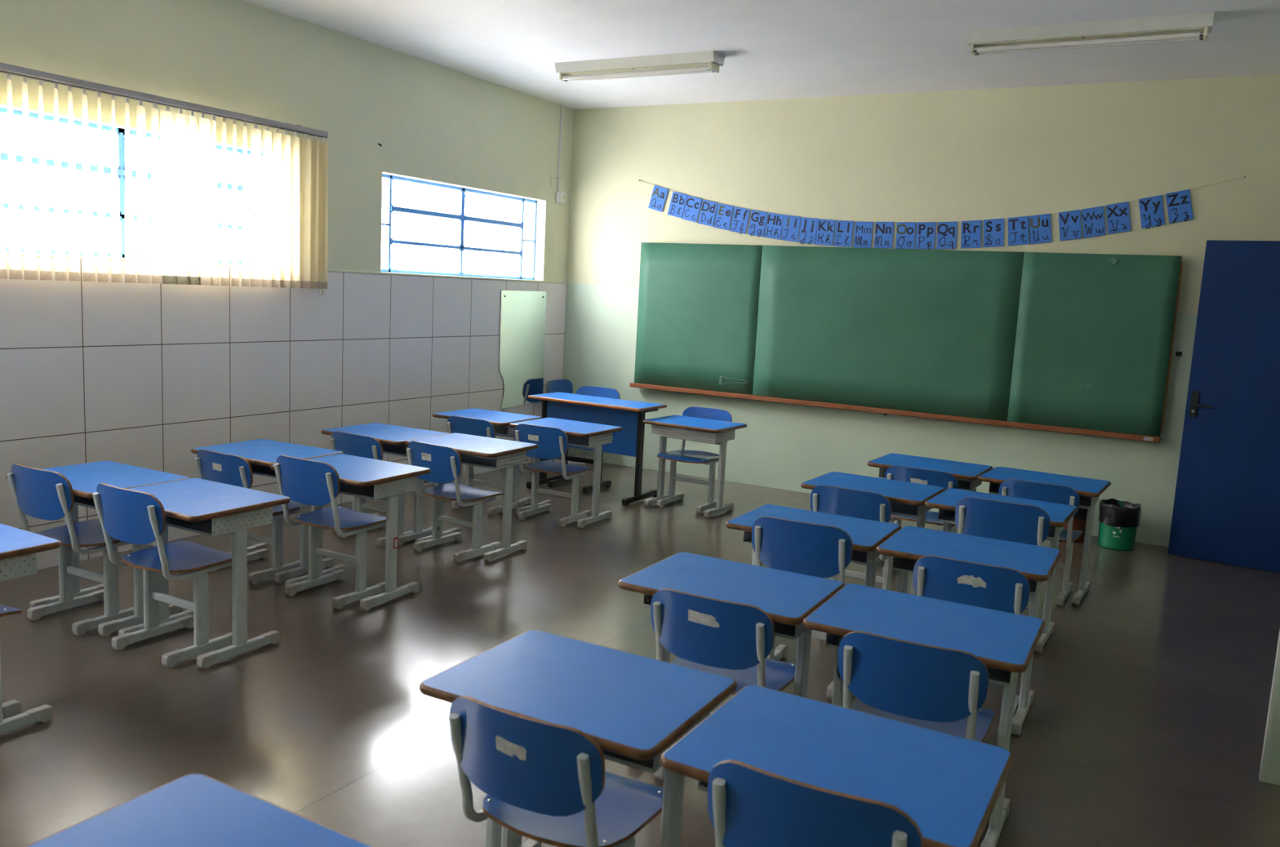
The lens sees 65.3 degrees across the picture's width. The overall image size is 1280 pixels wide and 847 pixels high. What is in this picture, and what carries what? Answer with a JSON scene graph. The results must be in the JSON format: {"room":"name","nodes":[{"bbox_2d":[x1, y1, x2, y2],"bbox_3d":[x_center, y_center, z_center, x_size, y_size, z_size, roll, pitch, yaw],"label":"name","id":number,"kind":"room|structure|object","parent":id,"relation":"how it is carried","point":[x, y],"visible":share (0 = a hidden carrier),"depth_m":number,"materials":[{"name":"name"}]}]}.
{"room":"classroom","nodes":[
{"label":"classroom","id":0,"kind":"room"},
{"bbox_2d":[0,0,573,281],"bbox_3d":[-2.946,-0.829,5.164,0.192,3.108,9.400,7,9,29],"label":"wall","id":1,"kind":"structure","parent":0,"point":[433,122],"depth_m":6.42,"materials":[{"name":"beige paint"}]},
{"bbox_2d":[0,106,262,264],"bbox_3d":[-2.784,-1.237,5.369,0.038,0.683,1.980,7,9,29],"label":"window","id":2,"kind":"structure","parent":1,"relation":"in","point":[120,132],"depth_m":5.33,"materials":[{"name":"blue paint"}]},
{"bbox_2d":[0,62,328,295],"bbox_3d":[-2.655,-1.225,5.285,0.112,1.035,2.607,7,9,29],"label":"vertical blind","id":3,"kind":"object","parent":2,"relation":"attached to","point":[184,235],"visible":1,"depth_m":5.45,"materials":[{"name":"beige fabric"}]},
{"bbox_2d":[0,255,567,570],"bbox_3d":[-2.897,-0.061,5.219,0.008,1.580,9.000,7,9,29],"label":"wall tiles","id":4,"kind":"object","parent":1,"relation":"attached to","point":[145,375],"depth_m":5.95,"materials":[{"name":"white tile"}]},
{"bbox_2d":[5,251,567,284],"bbox_3d":[-2.856,-0.851,5.111,0.012,0.016,9.000,7,9,29],"label":"trim","id":5,"kind":"structure","parent":1,"relation":"attached to","point":[6,252],"depth_m":7.20,"materials":[{"name":"beige paint"}]},
{"bbox_2d":[381,173,537,279],"bbox_3d":[-1.396,-1.502,7.836,0.038,0.683,1.980,7,9,29],"label":"window","id":6,"kind":"structure","parent":1,"relation":"in","point":[460,217],"depth_m":7.82,"materials":[{"name":"blue paint"}]},
{"bbox_2d":[498,290,546,408],"bbox_3d":[-1.000,-0.636,8.518,0.011,0.987,0.651,7,9,29],"label":"wall mirror","id":7,"kind":"object","parent":1,"relation":"attached to","point":[522,313],"visible":0.99,"depth_m":8.50,"materials":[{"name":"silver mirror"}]},
{"bbox_2d":[0,457,1279,846],"bbox_3d":[0.201,1.163,3.607,7.600,0.100,9.400,7,9,29],"label":"floor","id":8,"kind":"structure","parent":0,"point":[1144,725],"depth_m":4.00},
{"bbox_2d":[0,604,22,718],"bbox_3d":[-2.386,0.662,3.313,0.406,0.712,0.452,7,9,29],"label":"chair","id":9,"kind":"object","parent":8,"relation":"on","point":[11,708],"visible":0.93,"depth_m":3.42,"materials":[{"name":"blue laminate"}]},
{"bbox_2d":[0,523,61,734],"bbox_3d":[-2.340,0.698,3.347,0.624,0.636,0.480,7,9,29],"label":"student desk","id":10,"kind":"object","parent":8,"relation":"on","point":[20,547],"visible":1,"depth_m":3.32,"materials":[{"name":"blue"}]},
{"bbox_2d":[0,552,36,582],"bbox_3d":[-2.315,0.445,3.334,0.530,0.082,0.292,7,9,29],"label":"basket","id":11,"kind":"object","parent":10,"relation":"on","point":[25,565],"depth_m":3.28,"materials":[{"name":"grey"}]},
{"bbox_2d":[6,463,134,635],"bbox_3d":[-2.440,0.514,4.380,0.406,0.712,0.452,7,9,28],"label":"chair","id":12,"kind":"object","parent":8,"relation":"on","point":[39,494],"visible":0.74,"depth_m":4.30,"materials":[{"name":"blue laminate"}]},
{"bbox_2d":[5,461,190,636],"bbox_3d":[-2.401,0.545,4.450,0.624,0.636,0.480,7,9,28],"label":"student desk","id":13,"kind":"object","parent":8,"relation":"on","point":[84,479],"visible":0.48,"depth_m":4.39,"materials":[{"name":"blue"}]},
{"bbox_2d":[92,483,248,668],"bbox_3d":[-1.919,0.580,4.090,0.406,0.712,0.452,7,9,29],"label":"chair","id":14,"kind":"object","parent":8,"relation":"on","point":[125,515],"visible":0.93,"depth_m":4.03,"materials":[{"name":"blue laminate"}]},
{"bbox_2d":[26,773,373,846],"bbox_3d":[-0.701,1.022,1.567,0.624,0.636,0.480,7,9,29],"label":"student desk","id":15,"kind":"object","parent":8,"relation":"on","point":[193,810],"visible":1,"depth_m":1.70,"materials":[{"name":"blue"}]},
{"bbox_2d":[118,478,290,669],"bbox_3d":[-1.853,0.612,4.161,0.624,0.636,0.480,7,9,29],"label":"student desk","id":16,"kind":"object","parent":8,"relation":"on","point":[211,508],"visible":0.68,"depth_m":4.06,"materials":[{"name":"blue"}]},
{"bbox_2d":[164,506,272,537],"bbox_3d":[-1.829,0.359,4.148,0.530,0.082,0.292,7,9,29],"label":"basket","id":17,"kind":"object","parent":16,"relation":"on","point":[235,525],"depth_m":4.03,"materials":[{"name":"grey metal"}]},
{"bbox_2d":[194,448,299,584],"bbox_3d":[-2.009,0.451,5.193,0.406,0.662,0.452,7,9,30],"label":"chair","id":18,"kind":"object","parent":8,"relation":"on","point":[221,468],"visible":0.41,"depth_m":5.05,"materials":[{"name":"blue laminate"}]},
{"bbox_2d":[191,439,342,583],"bbox_3d":[-1.967,0.454,5.279,0.624,0.636,0.480,7,9,27],"label":"student desk","id":19,"kind":"object","parent":8,"relation":"on","point":[260,454],"visible":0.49,"depth_m":5.19,"materials":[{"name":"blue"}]},
{"bbox_2d":[249,463,276,478],"bbox_3d":[-1.943,0.201,5.266,0.530,0.082,0.292,7,9,27],"label":"basket","id":20,"kind":"object","parent":19,"relation":"on","point":[257,469],"depth_m":5.21,"materials":[{"name":"grey"}]},
{"bbox_2d":[274,455,386,609],"bbox_3d":[-1.489,0.495,4.875,0.406,0.712,0.452,7,9,29],"label":"chair","id":21,"kind":"object","parent":8,"relation":"on","point":[305,482],"visible":0.97,"depth_m":4.80,"materials":[{"name":"blue laminate"}]},
{"bbox_2d":[270,453,430,611],"bbox_3d":[-1.431,0.527,4.939,0.624,0.636,0.480,7,9,28],"label":"student desk","id":22,"kind":"object","parent":8,"relation":"on","point":[359,477],"visible":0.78,"depth_m":4.84,"materials":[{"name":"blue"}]},
{"bbox_2d":[338,476,416,499],"bbox_3d":[-1.407,0.275,4.926,0.530,0.082,0.292,7,9,28],"label":"basket","id":23,"kind":"object","parent":22,"relation":"on","point":[389,491],"depth_m":4.82,"materials":[{"name":"grey metal"}]},
{"bbox_2d":[329,431,427,548],"bbox_3d":[-1.566,0.366,5.979,0.406,0.662,0.452,7,9,30],"label":"chair","id":24,"kind":"object","parent":8,"relation":"on","point":[350,444],"visible":0.31,"depth_m":5.80,"materials":[{"name":"blue plastic"}]},
{"bbox_2d":[320,422,449,546],"bbox_3d":[-1.555,0.364,6.098,0.624,0.636,0.480,7,9,28],"label":"student desk","id":25,"kind":"object","parent":8,"relation":"on","point":[393,439],"visible":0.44,"depth_m":6.01,"materials":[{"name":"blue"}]},
{"bbox_2d":[380,443,408,457],"bbox_3d":[-1.531,0.111,6.084,0.530,0.082,0.292,7,9,28],"label":"basket","id":26,"kind":"object","parent":25,"relation":"on","point":[401,451],"depth_m":6.03,"materials":[{"name":"grey"}]},
{"bbox_2d":[406,440,503,562],"bbox_3d":[-1.065,0.421,5.763,0.406,0.662,0.452,8,9,33],"label":"chair","id":27,"kind":"object","parent":8,"relation":"on","point":[444,463],"visible":0.98,"depth_m":5.68,"materials":[{"name":"blue laminate"}]},
{"bbox_2d":[405,433,537,563],"bbox_3d":[-0.990,0.426,5.846,0.624,0.636,0.480,7,9,27],"label":"student desk","id":28,"kind":"object","parent":8,"relation":"on","point":[473,451],"visible":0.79,"depth_m":5.75,"materials":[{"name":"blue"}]},
{"bbox_2d":[459,450,526,469],"bbox_3d":[-0.966,0.174,5.833,0.530,0.082,0.292,7,9,27],"label":"basket","id":29,"kind":"object","parent":28,"relation":"on","point":[503,462],"depth_m":5.75,"materials":[{"name":"grey"}]},
{"bbox_2d":[432,408,542,513],"bbox_3d":[-1.088,0.256,7.063,0.624,0.636,0.480,7,9,28],"label":"student desk","id":30,"kind":"object","parent":8,"relation":"on","point":[499,420],"visible":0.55,"depth_m":6.97,"materials":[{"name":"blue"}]},
{"bbox_2d":[446,418,515,435],"bbox_3d":[-1.064,0.003,7.050,0.530,0.082,0.292,7,9,28],"label":"basket","id":31,"kind":"object","parent":30,"relation":"on","point":[500,430],"depth_m":6.88,"materials":[{"name":"grey"}]},
{"bbox_2d":[446,415,528,516],"bbox_3d":[-1.059,0.267,6.896,0.406,0.662,0.452,7,9,29],"label":"chair","id":32,"kind":"object","parent":8,"relation":"on","point":[455,424],"visible":0.33,"depth_m":6.73,"materials":[{"name":"blue laminate"}]},
{"bbox_2d":[515,423,593,527],"bbox_3d":[-0.573,0.320,6.685,0.406,0.662,0.452,7,9,27],"label":"chair","id":33,"kind":"object","parent":8,"relation":"on","point":[552,442],"visible":0.95,"depth_m":6.58,"materials":[{"name":"blue plastic"}]},
{"bbox_2d":[448,695,663,846],"bbox_3d":[-0.180,0.927,2.366,0.406,0.662,0.452,7,9,28],"label":"chair","id":34,"kind":"object","parent":8,"relation":"on","point":[543,782],"visible":0.97,"depth_m":2.19,"materials":[{"name":"blue laminate"}]},
{"bbox_2d":[509,417,622,528],"bbox_3d":[-0.512,0.326,6.762,0.624,0.636,0.480,7,9,29],"label":"student desk","id":35,"kind":"object","parent":8,"relation":"on","point":[580,434],"visible":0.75,"depth_m":6.66,"materials":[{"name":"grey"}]},
{"bbox_2d":[567,432,613,447],"bbox_3d":[-0.488,0.073,6.748,0.530,0.082,0.292,7,9,29],"label":"basket","id":36,"kind":"object","parent":35,"relation":"on","point":[602,439],"depth_m":6.66,"materials":[{"name":"grey"}]},
{"bbox_2d":[544,379,604,466],"bbox_3d":[-0.573,-0.003,8.809,0.452,0.731,0.406,7,9,29],"label":"chair","id":37,"kind":"object","parent":8,"relation":"on","point":[557,385],"visible":0.3,"depth_m":8.89,"materials":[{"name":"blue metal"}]},
{"bbox_2d":[419,630,737,846],"bbox_3d":[-0.155,0.932,2.432,0.624,0.636,0.480,7,9,28],"label":"student desk","id":38,"kind":"object","parent":8,"relation":"on","point":[635,708],"visible":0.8,"depth_m":2.33,"materials":[{"name":"blue laminate"}]},
{"bbox_2d":[601,711,710,773],"bbox_3d":[-0.131,0.680,2.419,0.530,0.082,0.292,7,9,28],"label":"basket","id":39,"kind":"object","parent":38,"relation":"on","point":[652,766],"depth_m":2.22,"materials":[{"name":"grey"}]},
{"bbox_2d":[547,386,619,493],"bbox_3d":[-0.440,0.114,7.832,0.406,0.776,0.452,7,9,29],"label":"chair","id":40,"kind":"object","parent":8,"relation":"on","point":[584,390],"visible":0.38,"depth_m":7.89,"materials":[{"name":"blue plastic"}]},
{"bbox_2d":[526,391,666,506],"bbox_3d":[-0.348,0.175,7.642,1.004,0.716,0.490,7,9,30],"label":"desk","id":41,"kind":"object","parent":8,"relation":"on","point":[628,415],"visible":0.81,"depth_m":7.47,"materials":[{"name":"blue laminate"}]},
{"bbox_2d":[656,406,732,514],"bbox_3d":[0.398,0.257,7.330,0.406,0.712,0.452,7,9,29],"label":"chair","id":42,"kind":"object","parent":8,"relation":"on","point":[682,455],"visible":0.72,"depth_m":7.36,"materials":[{"name":"blue laminate"}]},
{"bbox_2d":[642,415,746,518],"bbox_3d":[0.383,0.304,7.260,0.624,0.636,0.480,8,9,32],"label":"student desk","id":43,"kind":"object","parent":8,"relation":"on","point":[659,425],"visible":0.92,"depth_m":7.13,"materials":[{"name":"grey"}]},
{"bbox_2d":[650,424,735,443],"bbox_3d":[0.382,0.055,7.205,0.530,0.082,0.292,8,9,32],"label":"basket","id":44,"kind":"object","parent":43,"relation":"on","point":[677,433],"depth_m":7.08,"materials":[{"name":"grey"}]},
{"bbox_2d":[650,588,795,781],"bbox_3d":[0.285,0.831,3.246,0.406,0.662,0.452,7,9,27],"label":"chair","id":45,"kind":"object","parent":8,"relation":"on","point":[734,641],"visible":0.62,"depth_m":3.04,"materials":[{"name":"blue laminate"}]},
{"bbox_2d":[617,552,844,697],"bbox_3d":[0.290,0.834,3.321,0.624,0.636,0.480,7,9,28],"label":"student desk","id":46,"kind":"object","parent":8,"relation":"on","point":[787,597],"visible":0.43,"depth_m":3.22,"materials":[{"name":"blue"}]},
{"bbox_2d":[643,594,808,639],"bbox_3d":[0.315,0.581,3.308,0.530,0.082,0.292,7,9,28],"label":"basket","id":47,"kind":"object","parent":46,"relation":"on","point":[785,631],"depth_m":3.14,"materials":[{"name":"grey"}]},
{"bbox_2d":[751,516,865,699],"bbox_3d":[0.697,0.711,4.102,0.406,0.712,0.452,7,9,26],"label":"chair","id":48,"kind":"object","parent":8,"relation":"on","point":[820,551],"visible":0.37,"depth_m":3.88,"materials":[{"name":"blue plastic"}]},
{"bbox_2d":[724,504,901,696],"bbox_3d":[0.714,0.734,4.219,0.624,0.636,0.480,7,9,28],"label":"student desk","id":49,"kind":"object","parent":8,"relation":"on","point":[866,535],"visible":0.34,"depth_m":4.17,"materials":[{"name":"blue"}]},
{"bbox_2d":[742,531,880,565],"bbox_3d":[0.738,0.481,4.206,0.530,0.082,0.292,7,9,28],"label":"basket","id":50,"kind":"object","parent":49,"relation":"on","point":[864,558],"depth_m":4.07,"materials":[{"name":"grey"}]},
{"bbox_2d":[707,760,922,846],"bbox_3d":[0.381,0.977,2.025,0.406,0.712,0.452,7,9,27],"label":"chair","id":51,"kind":"object","parent":8,"relation":"on","point":[748,806],"visible":1,"depth_m":1.80,"materials":[{"name":"blue laminate"}]},
{"bbox_2d":[659,685,1013,846],"bbox_3d":[0.402,1.003,2.123,0.624,0.636,0.480,7,9,29],"label":"student desk","id":52,"kind":"object","parent":8,"relation":"on","point":[951,786],"visible":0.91,"depth_m":2.07,"materials":[{"name":"blue laminate"}]},
{"bbox_2d":[810,484,893,591],"bbox_3d":[1.105,0.625,5.065,0.406,0.662,0.452,7,9,30],"label":"chair","id":53,"kind":"object","parent":8,"relation":"on","point":[855,504],"visible":0.29,"depth_m":4.86,"materials":[{"name":"blue plastic"}]},
{"bbox_2d":[800,471,945,595],"bbox_3d":[1.179,0.631,5.147,0.624,0.636,0.480,7,9,30],"label":"student desk","id":54,"kind":"object","parent":8,"relation":"on","point":[906,499],"visible":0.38,"depth_m":5.05,"materials":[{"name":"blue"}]},
{"bbox_2d":[889,502,932,518],"bbox_3d":[1.204,0.378,5.134,0.530,0.082,0.292,7,9,30],"label":"basket","id":55,"kind":"object","parent":54,"relation":"on","point":[897,508],"depth_m":5.01,"materials":[{"name":"grey metal"}]},
{"bbox_2d":[837,631,995,742],"bbox_3d":[0.812,0.899,2.944,0.406,0.662,0.452,7,9,25],"label":"chair","id":56,"kind":"object","parent":8,"relation":"on","point":[935,688],"visible":0.62,"depth_m":2.73,"materials":[{"name":"blue laminate"}]},
{"bbox_2d":[882,466,958,575],"bbox_3d":[1.643,0.558,5.758,0.406,0.662,0.452,7,9,29],"label":"chair","id":57,"kind":"object","parent":8,"relation":"on","point":[937,478],"visible":0.41,"depth_m":5.56,"materials":[{"name":"blue plastic"}]},
{"bbox_2d":[803,584,1044,846],"bbox_3d":[0.840,0.902,3.029,0.624,0.636,0.480,7,9,27],"label":"student desk","id":58,"kind":"object","parent":8,"relation":"on","point":[1006,642],"visible":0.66,"depth_m":2.94,"materials":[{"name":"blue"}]},
{"bbox_2d":[866,453,992,563],"bbox_3d":[1.691,0.553,5.910,0.624,0.636,0.480,7,9,31],"label":"student desk","id":59,"kind":"object","parent":8,"relation":"on","point":[970,473],"visible":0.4,"depth_m":5.83,"materials":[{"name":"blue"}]},
{"bbox_2d":[878,467,982,491],"bbox_3d":[1.716,0.300,5.897,0.530,0.082,0.292,7,9,31],"label":"basket","id":60,"kind":"object","parent":59,"relation":"on","point":[966,485],"depth_m":5.76,"materials":[{"name":"grey"}]},
{"bbox_2d":[875,526,1062,735],"bbox_3d":[1.269,0.801,3.928,0.624,0.636,0.480,7,9,28],"label":"student desk","id":61,"kind":"object","parent":8,"relation":"on","point":[908,544],"visible":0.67,"depth_m":3.84,"materials":[{"name":"blue laminate"}]},
{"bbox_2d":[912,555,1029,738],"bbox_3d":[1.268,0.804,3.813,0.406,0.662,0.452,7,9,27],"label":"chair","id":62,"kind":"object","parent":8,"relation":"on","point":[1004,589],"visible":0.32,"depth_m":3.58,"materials":[{"name":"blue laminate"}]},
{"bbox_2d":[924,488,1077,653],"bbox_3d":[1.720,0.701,4.831,0.624,0.636,0.480,7,9,30],"label":"student desk","id":63,"kind":"object","parent":8,"relation":"on","point":[946,501],"visible":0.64,"depth_m":4.75,"materials":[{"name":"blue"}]},
{"bbox_2d":[937,509,1064,540],"bbox_3d":[1.745,0.449,4.817,0.530,0.082,0.292,7,9,30],"label":"basket","id":64,"kind":"object","parent":63,"relation":"on","point":[945,516],"depth_m":4.82,"materials":[{"name":"grey"}]},
{"bbox_2d":[955,497,1049,617],"bbox_3d":[1.704,0.681,4.697,0.406,0.712,0.452,7,9,28],"label":"chair","id":65,"kind":"object","parent":8,"relation":"on","point":[1025,524],"visible":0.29,"depth_m":4.47,"materials":[{"name":"blue plastic"}]},
{"bbox_2d":[998,479,1083,606],"bbox_3d":[2.202,0.620,5.508,0.406,0.662,0.452,7,9,30],"label":"chair","id":66,"kind":"object","parent":8,"relation":"on","point":[1063,495],"visible":0.51,"depth_m":5.32,"materials":[{"name":"blue laminate"}]},
{"bbox_2d":[977,466,1111,606],"bbox_3d":[2.237,0.623,5.599,0.624,0.636,0.480,8,9,32],"label":"student desk","id":67,"kind":"object","parent":8,"relation":"on","point":[1092,488],"visible":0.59,"depth_m":5.49,"materials":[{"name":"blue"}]},
{"bbox_2d":[988,482,1099,508],"bbox_3d":[2.262,0.370,5.585,0.530,0.082,0.292,8,9,32],"label":"basket","id":68,"kind":"object","parent":67,"relation":"on","point":[1086,502],"depth_m":5.45,"materials":[{"name":"grey"}]},
{"bbox_2d":[1097,498,1141,551],"bbox_3d":[3.231,0.683,6.747,0.256,0.309,0.252,7,9,29],"label":"waste bin","id":69,"kind":"object","parent":8,"relation":"on","point":[1119,521],"visible":1,"depth_m":6.66,"materials":[{"name":"green plastic"}]},
{"bbox_2d":[1167,240,1279,573],"bbox_3d":[3.902,-0.095,6.203,0.904,2.050,0.090,9,10,36],"label":"door","id":70,"kind":"structure","parent":8,"relation":"on","point":[1226,508],"depth_m":6.32,"materials":[{"name":"blue paint"}]},
{"bbox_2d":[243,0,1279,109],"bbox_3d":[0.362,-2.022,3.174,7.600,0.120,9.400,7,9,29],"label":"ceiling","id":71,"kind":"structure","parent":0,"point":[771,49],"depth_m":6.10,"materials":[{"name":"white paint"}]},
{"bbox_2d":[555,50,724,82],"bbox_3d":[-0.022,-2.417,6.788,1.225,0.108,0.180,7,9,29],"label":"fluorescent light","id":72,"kind":"object","parent":71,"relation":"attached to","point":[709,61],"visible":1,"depth_m":6.71,"materials":[{"name":"white metal"}]},
{"bbox_2d":[966,12,1213,56],"bbox_3d":[2.424,-2.111,5.444,1.220,0.108,0.180,7,9,29],"label":"fluorescent light","id":73,"kind":"object","parent":71,"relation":"attached to","point":[1196,26],"visible":1,"depth_m":5.38,"materials":[{"name":"white metal"}]},
{"bbox_2d":[563,74,1279,546],"bbox_3d":[2.528,-0.853,7.382,7.600,3.108,0.200,7,9,29],"label":"wall","id":74,"kind":"structure","parent":0,"point":[976,154],"depth_m":7.44,"materials":[{"name":"beige paint"}]},
{"bbox_2d":[629,242,1182,442],"bbox_3d":[1.760,-0.713,7.641,4.108,1.240,0.127,7,9,29],"label":"chalkboard","id":75,"kind":"object","parent":74,"relation":"attached to","point":[1068,343],"visible":1,"depth_m":7.44,"materials":[{"name":"green wood"}]},
{"bbox_2d":[629,382,1160,442],"bbox_3d":[1.717,-0.115,7.704,4.104,0.035,0.082,7,9,29],"label":"chalk tray","id":76,"kind":"object","parent":75,"relation":"on","point":[1098,431],"depth_m":7.50,"materials":[{"name":"brown wood"}]},
{"bbox_2d":[638,176,1245,222],"bbox_3d":[1.933,-1.679,7.503,4.473,0.334,0.019,7,9,29],"label":"string","id":77,"kind":"object","parent":74,"relation":"attached to","point":[1244,176],"visible":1,"depth_m":6.73,"materials":[{"name":"fabric"}]},
{"bbox_2d":[682,195,702,222],"bbox_3d":[0.435,-1.791,8.331,0.177,0.222,0.004,7,9,29],"label":"card","id":78,"kind":"object","parent":77,"relation":"hanging from","point":[692,206],"visible":1,"depth_m":8.33,"materials":[{"name":"blue paper"}]},
{"bbox_2d":[697,199,718,226],"bbox_3d":[0.562,-1.744,8.265,0.173,0.220,0.004,7,9,29],"label":"card","id":79,"kind":"object","parent":77,"relation":"hanging from","point":[708,208],"visible":1,"depth_m":8.26,"materials":[{"name":"blue paper"}]},
{"bbox_2d":[713,203,733,230],"bbox_3d":[0.687,-1.699,8.199,0.169,0.217,0.004,7,9,29],"label":"card","id":80,"kind":"object","parent":77,"relation":"hanging from","point":[724,212],"visible":1,"depth_m":8.20,"materials":[{"name":"blue paper"}]},
{"bbox_2d":[729,206,750,234],"bbox_3d":[0.814,-1.655,8.132,0.169,0.219,0.004,7,9,29],"label":"card","id":81,"kind":"object","parent":77,"relation":"hanging from","point":[740,215],"visible":1,"depth_m":8.13,"materials":[{"name":"blue paper"}]},
{"bbox_2d":[747,209,768,236],"bbox_3d":[0.949,-1.617,8.060,0.165,0.216,0.004,7,9,29],"label":"card","id":82,"kind":"object","parent":77,"relation":"hanging from","point":[757,221],"visible":1,"depth_m":8.06,"materials":[{"name":"blue paper"}]},
{"bbox_2d":[764,212,784,239],"bbox_3d":[1.075,-1.582,7.994,0.164,0.214,0.004,7,9,29],"label":"card","id":83,"kind":"object","parent":77,"relation":"hanging from","point":[775,221],"visible":1,"depth_m":7.99,"materials":[{"name":"blue paper"}]},
{"bbox_2d":[781,214,800,241],"bbox_3d":[1.198,-1.550,7.927,0.157,0.209,0.004,7,9,29],"label":"card","id":84,"kind":"object","parent":77,"relation":"hanging from","point":[791,224],"visible":1,"depth_m":7.92,"materials":[{"name":"blue paper"}]},
{"bbox_2d":[798,217,817,244],"bbox_3d":[1.324,-1.518,7.860,0.153,0.210,0.004,7,9,29],"label":"card","id":85,"kind":"object","parent":77,"relation":"hanging from","point":[808,227],"visible":1,"depth_m":7.86,"materials":[{"name":"blue paper"}]},
{"bbox_2d":[815,218,835,245],"bbox_3d":[1.447,-1.493,7.793,0.150,0.205,0.004,7,9,29],"label":"card","id":86,"kind":"object","parent":77,"relation":"hanging from","point":[825,228],"visible":1,"depth_m":7.79,"materials":[{"name":"blue paper"}]},
{"bbox_2d":[833,220,853,247],"bbox_3d":[1.576,-1.469,7.724,0.140,0.198,0.004,9,10,28],"label":"card","id":87,"kind":"object","parent":77,"relation":"hanging from","point":[844,228],"visible":1,"depth_m":7.72,"materials":[{"name":"blue paper"}]},
{"bbox_2d":[853,221,873,248],"bbox_3d":[1.710,-1.448,7.651,0.140,0.198,0.004,8,9,29],"label":"card","id":88,"kind":"object","parent":77,"relation":"hanging from","point":[863,230],"visible":1,"depth_m":7.65,"materials":[{"name":"blue paper"}]},
{"bbox_2d":[873,222,893,248],"bbox_3d":[1.850,-1.431,7.574,0.140,0.198,0.004,7,9,29],"label":"card","id":89,"kind":"object","parent":77,"relation":"hanging from","point":[883,237],"visible":1,"depth_m":7.57,"materials":[{"name":"blue paper"}]},
{"bbox_2d":[895,222,915,248],"bbox_3d":[1.993,-1.412,7.495,0.141,0.198,0.004,6,8,29],"label":"card","id":90,"kind":"object","parent":77,"relation":"hanging from","point":[905,231],"visible":1,"depth_m":7.49,"materials":[{"name":"blue paper"}]},
{"bbox_2d":[915,222,936,248],"bbox_3d":[2.123,-1.396,7.423,0.140,0.202,0.004,5,8,29],"label":"card","id":91,"kind":"object","parent":77,"relation":"hanging from","point":[926,231],"visible":1,"depth_m":7.42,"materials":[{"name":"blue paper"}]},
{"bbox_2d":[936,221,957,248],"bbox_3d":[2.259,-1.386,7.348,0.148,0.204,0.004,7,9,29],"label":"card","id":92,"kind":"object","parent":77,"relation":"hanging from","point":[946,231],"visible":1,"depth_m":7.35,"materials":[{"name":"blue paper"}]},
{"bbox_2d":[960,220,981,248],"bbox_3d":[2.409,-1.377,7.264,0.153,0.207,0.004,7,9,29],"label":"card","id":93,"kind":"object","parent":77,"relation":"hanging from","point":[971,233],"visible":1,"depth_m":7.26,"materials":[{"name":"blue paper"}]},
{"bbox_2d":[983,217,1004,247],"bbox_3d":[2.546,-1.373,7.188,0.156,0.209,0.004,7,9,29],"label":"card","id":94,"kind":"object","parent":77,"relation":"hanging from","point":[993,228],"visible":1,"depth_m":7.19,"materials":[{"name":"blue paper"}]},
{"bbox_2d":[1008,216,1028,245],"bbox_3d":[2.693,-1.371,7.105,0.160,0.212,0.004,7,9,29],"label":"card","id":95,"kind":"object","parent":77,"relation":"hanging from","point":[1018,227],"visible":1,"depth_m":7.10,"materials":[{"name":"blue paper"}]},
{"bbox_2d":[1029,213,1051,244],"bbox_3d":[2.821,-1.372,7.033,0.166,0.216,0.004,7,9,29],"label":"card","id":96,"kind":"object","parent":77,"relation":"hanging from","point":[1040,227],"visible":1,"depth_m":7.03,"materials":[{"name":"blue paper"}]},
{"bbox_2d":[1058,209,1081,240],"bbox_3d":[2.989,-1.378,6.938,0.168,0.216,0.004,7,9,29],"label":"card","id":97,"kind":"object","parent":77,"relation":"hanging from","point":[1069,222],"visible":1,"depth_m":6.94,"materials":[{"name":"blue paper"}]},
{"bbox_2d":[1081,205,1106,238],"bbox_3d":[3.118,-1.386,6.865,0.172,0.219,0.004,7,9,29],"label":"card","id":98,"kind":"object","parent":77,"relation":"hanging from","point":[1093,218],"visible":1,"depth_m":6.86,"materials":[{"name":"blue paper"}]},
{"bbox_2d":[1106,201,1130,234],"bbox_3d":[3.252,-1.399,6.788,0.173,0.220,0.004,7,9,29],"label":"card","id":99,"kind":"object","parent":77,"relation":"hanging from","point":[1117,214],"visible":1,"depth_m":6.79,"materials":[{"name":"blue paper"}]},
{"bbox_2d":[1138,195,1164,228],"bbox_3d":[3.427,-1.418,6.687,0.177,0.224,0.004,7,9,29],"label":"card","id":100,"kind":"object","parent":77,"relation":"hanging from","point":[1151,208],"visible":1,"depth_m":6.69,"materials":[{"name":"blue paper"}]},
{"bbox_2d":[1165,189,1193,223],"bbox_3d":[3.569,-1.438,6.605,0.179,0.223,0.004,7,9,29],"label":"card","id":101,"kind":"object","parent":77,"relation":"hanging from","point":[1179,202],"visible":1,"depth_m":6.60,"materials":[{"name":"blue paper"}]},
{"bbox_2d":[1258,631,1279,786],"bbox_3d":[2.449,0.223,3.178,0.578,2.100,0.039,7,9,29],"label":"wall","id":102,"kind":"structure","parent":0,"point":[1269,771],"depth_m":3.41,"materials":[{"name":"beige paint"}]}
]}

